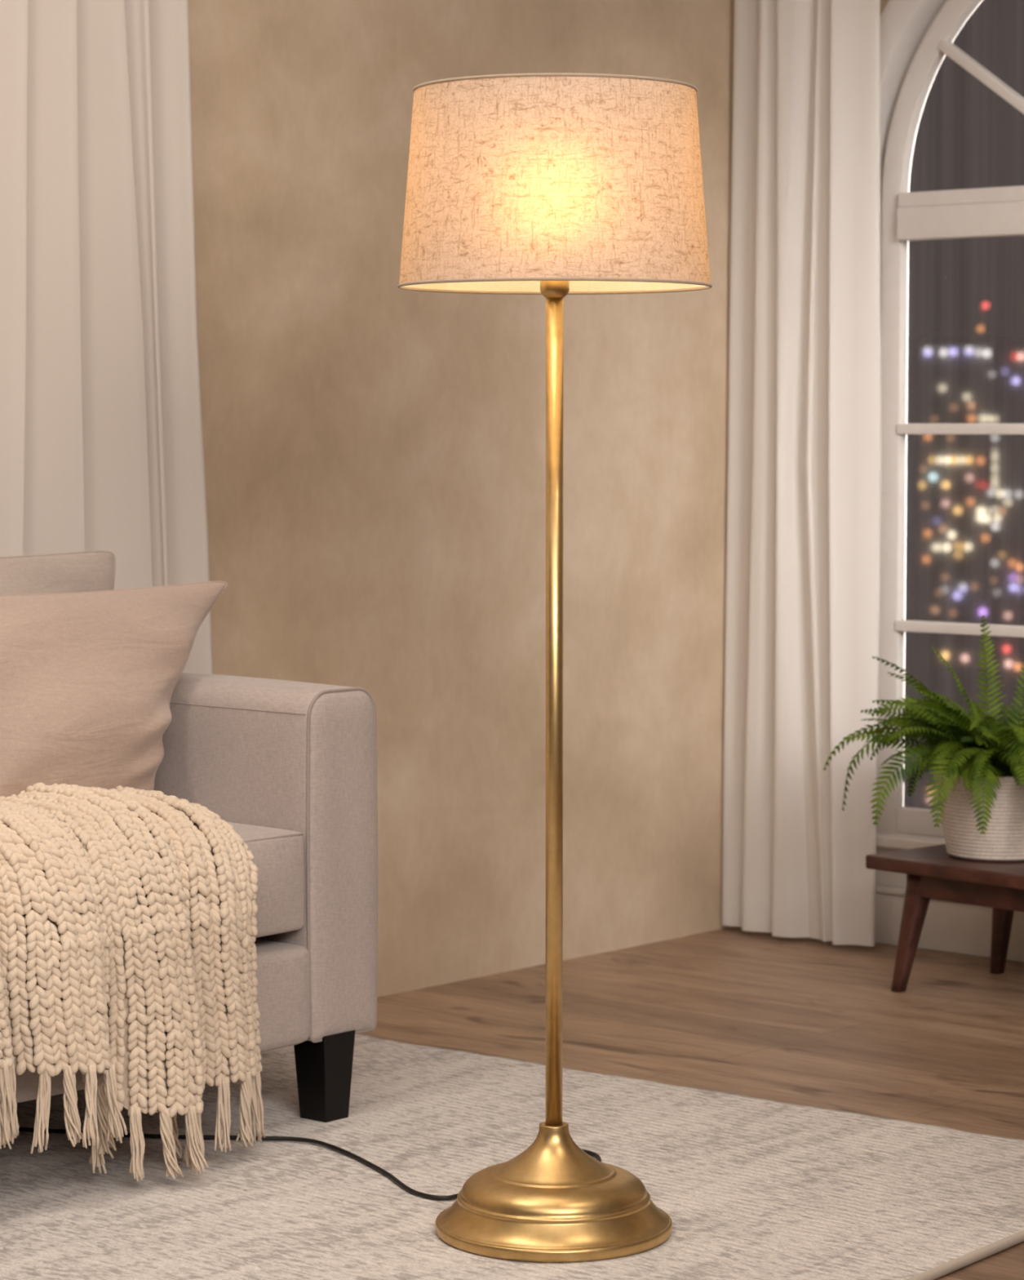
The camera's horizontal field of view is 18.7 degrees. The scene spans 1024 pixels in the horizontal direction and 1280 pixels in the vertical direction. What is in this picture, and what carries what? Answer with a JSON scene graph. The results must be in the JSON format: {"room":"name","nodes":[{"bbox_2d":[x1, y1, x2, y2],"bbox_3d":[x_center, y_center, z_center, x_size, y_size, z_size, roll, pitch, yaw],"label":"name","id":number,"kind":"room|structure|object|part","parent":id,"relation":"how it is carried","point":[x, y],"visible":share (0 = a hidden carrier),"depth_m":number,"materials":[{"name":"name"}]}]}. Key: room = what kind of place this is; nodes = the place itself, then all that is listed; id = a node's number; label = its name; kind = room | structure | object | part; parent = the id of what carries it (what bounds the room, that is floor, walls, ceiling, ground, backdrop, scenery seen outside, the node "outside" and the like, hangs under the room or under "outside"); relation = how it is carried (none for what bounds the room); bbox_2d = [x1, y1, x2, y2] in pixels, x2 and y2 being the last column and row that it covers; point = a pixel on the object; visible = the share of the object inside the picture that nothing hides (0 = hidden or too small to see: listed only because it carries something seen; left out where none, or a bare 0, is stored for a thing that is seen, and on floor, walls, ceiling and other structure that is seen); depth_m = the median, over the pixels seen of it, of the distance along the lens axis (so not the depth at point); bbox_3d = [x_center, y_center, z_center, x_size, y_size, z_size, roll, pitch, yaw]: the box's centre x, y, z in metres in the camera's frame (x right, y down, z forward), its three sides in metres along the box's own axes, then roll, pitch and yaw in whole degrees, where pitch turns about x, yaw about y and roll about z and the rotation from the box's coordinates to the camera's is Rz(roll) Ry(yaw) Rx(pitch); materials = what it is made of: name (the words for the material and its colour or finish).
{"room":"living room","nodes":[
{"label":"living room","id":0,"kind":"room"},
{"bbox_2d":[188,0,734,997],"bbox_3d":[-1.852,-0.501,4.367,0.120,2.660,7.320,3,5,41],"label":"wall","id":1,"kind":"structure","parent":0,"point":[375,449],"depth_m":6.29,"materials":[{"name":"paint"}]},
{"bbox_2d":[0,0,213,674],"bbox_3d":[-1.072,-0.546,5.065,0.055,2.625,1.601,3,5,41],"label":"sheer curtain","id":2,"kind":"object","parent":1,"relation":"hanging from","point":[102,446],"visible":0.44,"depth_m":5.46,"materials":[{"name":"white fabric"}]},
{"bbox_2d":[359,926,1023,1279],"bbox_3d":[0.399,1.022,2.484,6.120,0.120,7.320,3,5,41],"label":"floor","id":3,"kind":"structure","parent":0,"point":[808,1021],"depth_m":5.88,"materials":[{"name":"brown wood"}]},
{"bbox_2d":[0,1034,1023,1279],"bbox_3d":[-0.597,0.847,4.048,1.752,0.014,3.105,3,5,38],"label":"rug","id":4,"kind":"object","parent":3,"relation":"on","point":[749,1188],"visible":0.8,"depth_m":4.61,"materials":[{"name":"beige carpet"}]},
{"bbox_2d":[14,672,377,1122],"bbox_3d":[-1.022,0.417,4.634,0.637,0.792,1.737,3,5,41],"label":"sofa","id":5,"kind":"object","parent":4,"relation":"on","point":[291,766],"visible":0.44,"depth_m":5.01,"materials":[{"name":"fabric"}]},
{"bbox_2d":[0,550,115,595],"bbox_3d":[-0.838,0.072,5.059,0.114,0.422,0.553,3,5,41],"label":"cushion","id":6,"kind":"object","parent":5,"relation":"on","point":[95,570],"visible":0.19,"depth_m":5.15,"materials":[{"name":"grey fabric"}]},
{"bbox_2d":[0,581,227,797],"bbox_3d":[-0.668,0.106,5.006,0.193,0.378,0.652,3,5,41],"label":"throw pillow","id":7,"kind":"object","parent":5,"relation":"on","point":[88,680],"visible":0.76,"depth_m":4.92,"materials":[{"name":"fabric"}]},
{"bbox_2d":[0,782,265,1181],"bbox_3d":[-0.749,0.511,4.627,0.516,0.555,0.916,3,5,41],"label":"knitted throw","id":8,"kind":"object","parent":5,"relation":"on","point":[128,921],"visible":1,"depth_m":4.57,"materials":[{"name":"beige fabric"}]},
{"bbox_3d":[-1.023,0.590,4.647,0.625,0.168,1.431,3,5,41],"label":"rail","id":9,"kind":"part","parent":5,"relation":"part of","materials":[{"name":"fabric"}]},
{"bbox_3d":[-0.502,0.345,5.222,0.626,0.569,0.160,3,5,41],"label":"arm","id":10,"kind":"part","parent":5,"relation":"part of","materials":[{"name":"fabric"}]},
{"bbox_2d":[227,822,304,937],"bbox_3d":[-0.747,0.389,4.857,0.522,0.194,0.721,3,5,41],"label":"seat cushion","id":11,"kind":"object","parent":5,"relation":"on","point":[277,848],"depth_m":4.91,"materials":[{"name":"fabric"}]},
{"bbox_3d":[-0.306,0.709,5.054,0.072,0.148,0.072,3,5,41],"label":"leg","id":12,"kind":"part","parent":5,"relation":"part of","materials":[{"name":"black paint"}]},
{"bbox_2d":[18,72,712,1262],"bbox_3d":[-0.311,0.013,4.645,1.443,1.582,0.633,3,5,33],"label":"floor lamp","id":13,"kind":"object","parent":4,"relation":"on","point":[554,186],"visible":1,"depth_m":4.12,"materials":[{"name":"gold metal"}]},
{"bbox_3d":[-0.464,0.795,4.744,1.253,0.008,0.331,1,4,11],"label":"power cord","id":14,"kind":"part","parent":13,"relation":"part of","materials":[{"name":"black rubber"}]},
{"bbox_3d":[0.059,-0.616,4.241,0.426,0.266,0.426,3,5,41],"label":"lamp shade","id":15,"kind":"part","parent":13,"relation":"part of","materials":[{"name":"fabric"}]},
{"bbox_2d":[866,844,1023,992],"bbox_3d":[1.087,0.575,6.113,0.410,0.275,0.680,-4,5,-42],"label":"side table","id":16,"kind":"object","parent":3,"relation":"on","point":[931,872],"visible":0.86,"depth_m":6.15,"materials":[{"name":"brown wood"}]},
{"bbox_3d":[0.807,0.582,6.212,0.084,0.247,0.055,3,5,41],"label":"leg","id":17,"kind":"part","parent":16,"relation":"part of","materials":[{"name":"brown wood"}]},
{"bbox_2d":[823,614,1023,862],"bbox_3d":[0.929,0.192,6.159,0.502,0.483,0.534,-2,4,-28],"label":"potted fern","id":18,"kind":"object","parent":16,"relation":"on","point":[979,782],"visible":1,"depth_m":6.10,"materials":[{"name":"green plant"}]},
{"bbox_2d":[933,768,1023,862],"bbox_3d":[0.968,0.345,6.189,0.255,0.173,0.255,3,5,41],"label":"basket","id":19,"kind":"object","parent":16,"relation":"on","point":[1003,841],"depth_m":6.09,"materials":[{"name":"fabric"}]},
{"bbox_3d":[1.011,0.569,6.400,0.052,0.247,0.086,-3,5,-33],"label":"leg","id":20,"kind":"part","parent":16,"relation":"part of","materials":[{"name":"brown wood"}]},
{"bbox_2d":[880,0,888,14],"bbox_3d":[2.824,-0.547,5.043,6.000,2.660,0.120,3,5,41],"label":"wall","id":21,"kind":"structure","parent":0,"point":[883,2],"depth_m":6.70,"materials":[{"name":"paint"}]},
{"bbox_2d":[875,846,906,888],"bbox_3d":[1.246,0.525,6.423,1.400,0.112,0.012,3,5,41],"label":"trim","id":22,"kind":"structure","parent":21,"relation":"attached to","point":[886,878],"depth_m":6.79,"materials":[{"name":"white paint"}]},
{"bbox_2d":[875,884,1023,962],"bbox_3d":[2.776,0.720,5.074,5.998,0.127,0.028,3,5,41],"label":"baseboard","id":23,"kind":"structure","parent":21,"relation":"attached to","point":[948,926],"depth_m":6.68,"materials":[{"name":"white paint"}]},
{"bbox_2d":[876,0,1023,849],"bbox_3d":[1.245,-0.577,6.346,1.480,2.099,0.135,3,5,41],"label":"window","id":24,"kind":"structure","parent":21,"relation":"in","point":[917,36],"depth_m":6.69,"materials":[{"name":"white paint"}]},
{"bbox_3d":[1.242,0.458,6.413,1.480,0.024,0.125,3,5,41],"label":"sill","id":25,"kind":"part","parent":24,"relation":"part of","materials":[{"name":"white paint"}]},
{"bbox_3d":[1.254,-0.589,6.356,1.400,2.076,0.106,3,5,41],"label":"casing","id":26,"kind":"part","parent":24,"relation":"part of","materials":[{"name":"white paint"}]},
{"bbox_3d":[0.399,-1.741,2.294,6.120,0.100,7.320,3,5,41],"label":"ceiling","id":27,"kind":"structure","parent":0,"visible":0},
{"bbox_2d":[722,0,881,946],"bbox_3d":[0.620,-0.660,6.750,0.078,2.628,0.425,-4,5,-44],"label":"sheer curtain","id":28,"kind":"object","parent":27,"relation":"hanging from","point":[804,483],"visible":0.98,"depth_m":6.75,"materials":[{"name":"white fabric"}]},
{"label":"outside","id":29,"kind":"structure","parent":0,"visible":0},
{"bbox_2d":[903,302,995,808],"bbox_3d":[14.282,7.521,103.165,5.216,37.108,5.365,3,5,41],"label":"tower building","id":30,"kind":"structure","parent":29,"point":[949,492],"depth_m":100.03,"materials":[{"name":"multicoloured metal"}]},
{"bbox_2d":[977,325,984,331],"bbox_3d":[15.084,-10.020,99.933,0.184,0.175,0.120,0,4,0],"label":"beacon light","id":31,"kind":"object","parent":30,"relation":"attached to","point":[980,328],"depth_m":99.88,"materials":[{"name":"orange"}]},
{"bbox_2d":[982,302,989,307],"bbox_3d":[15.247,-10.764,99.882,0.184,0.175,0.120,0,4,0],"label":"beacon light","id":32,"kind":"object","parent":30,"relation":"attached to","point":[986,304],"depth_m":99.83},
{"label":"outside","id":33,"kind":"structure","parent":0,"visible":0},
{"bbox_2d":[986,337,1023,725],"bbox_3d":[17.352,7.577,109.158,4.917,36.173,5.087,3,5,41],"label":"tower building","id":34,"kind":"structure","parent":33,"point":[1008,353],"depth_m":105.96,"materials":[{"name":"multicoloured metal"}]},
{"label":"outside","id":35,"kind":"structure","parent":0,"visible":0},
{"bbox_2d":[1020,413,1023,716],"bbox_3d":[18.557,8.765,101.826,5.640,34.810,5.803,3,5,41],"label":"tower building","id":36,"kind":"structure","parent":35,"point":[1023,557],"depth_m":103.38,"materials":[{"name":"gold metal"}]}
]}

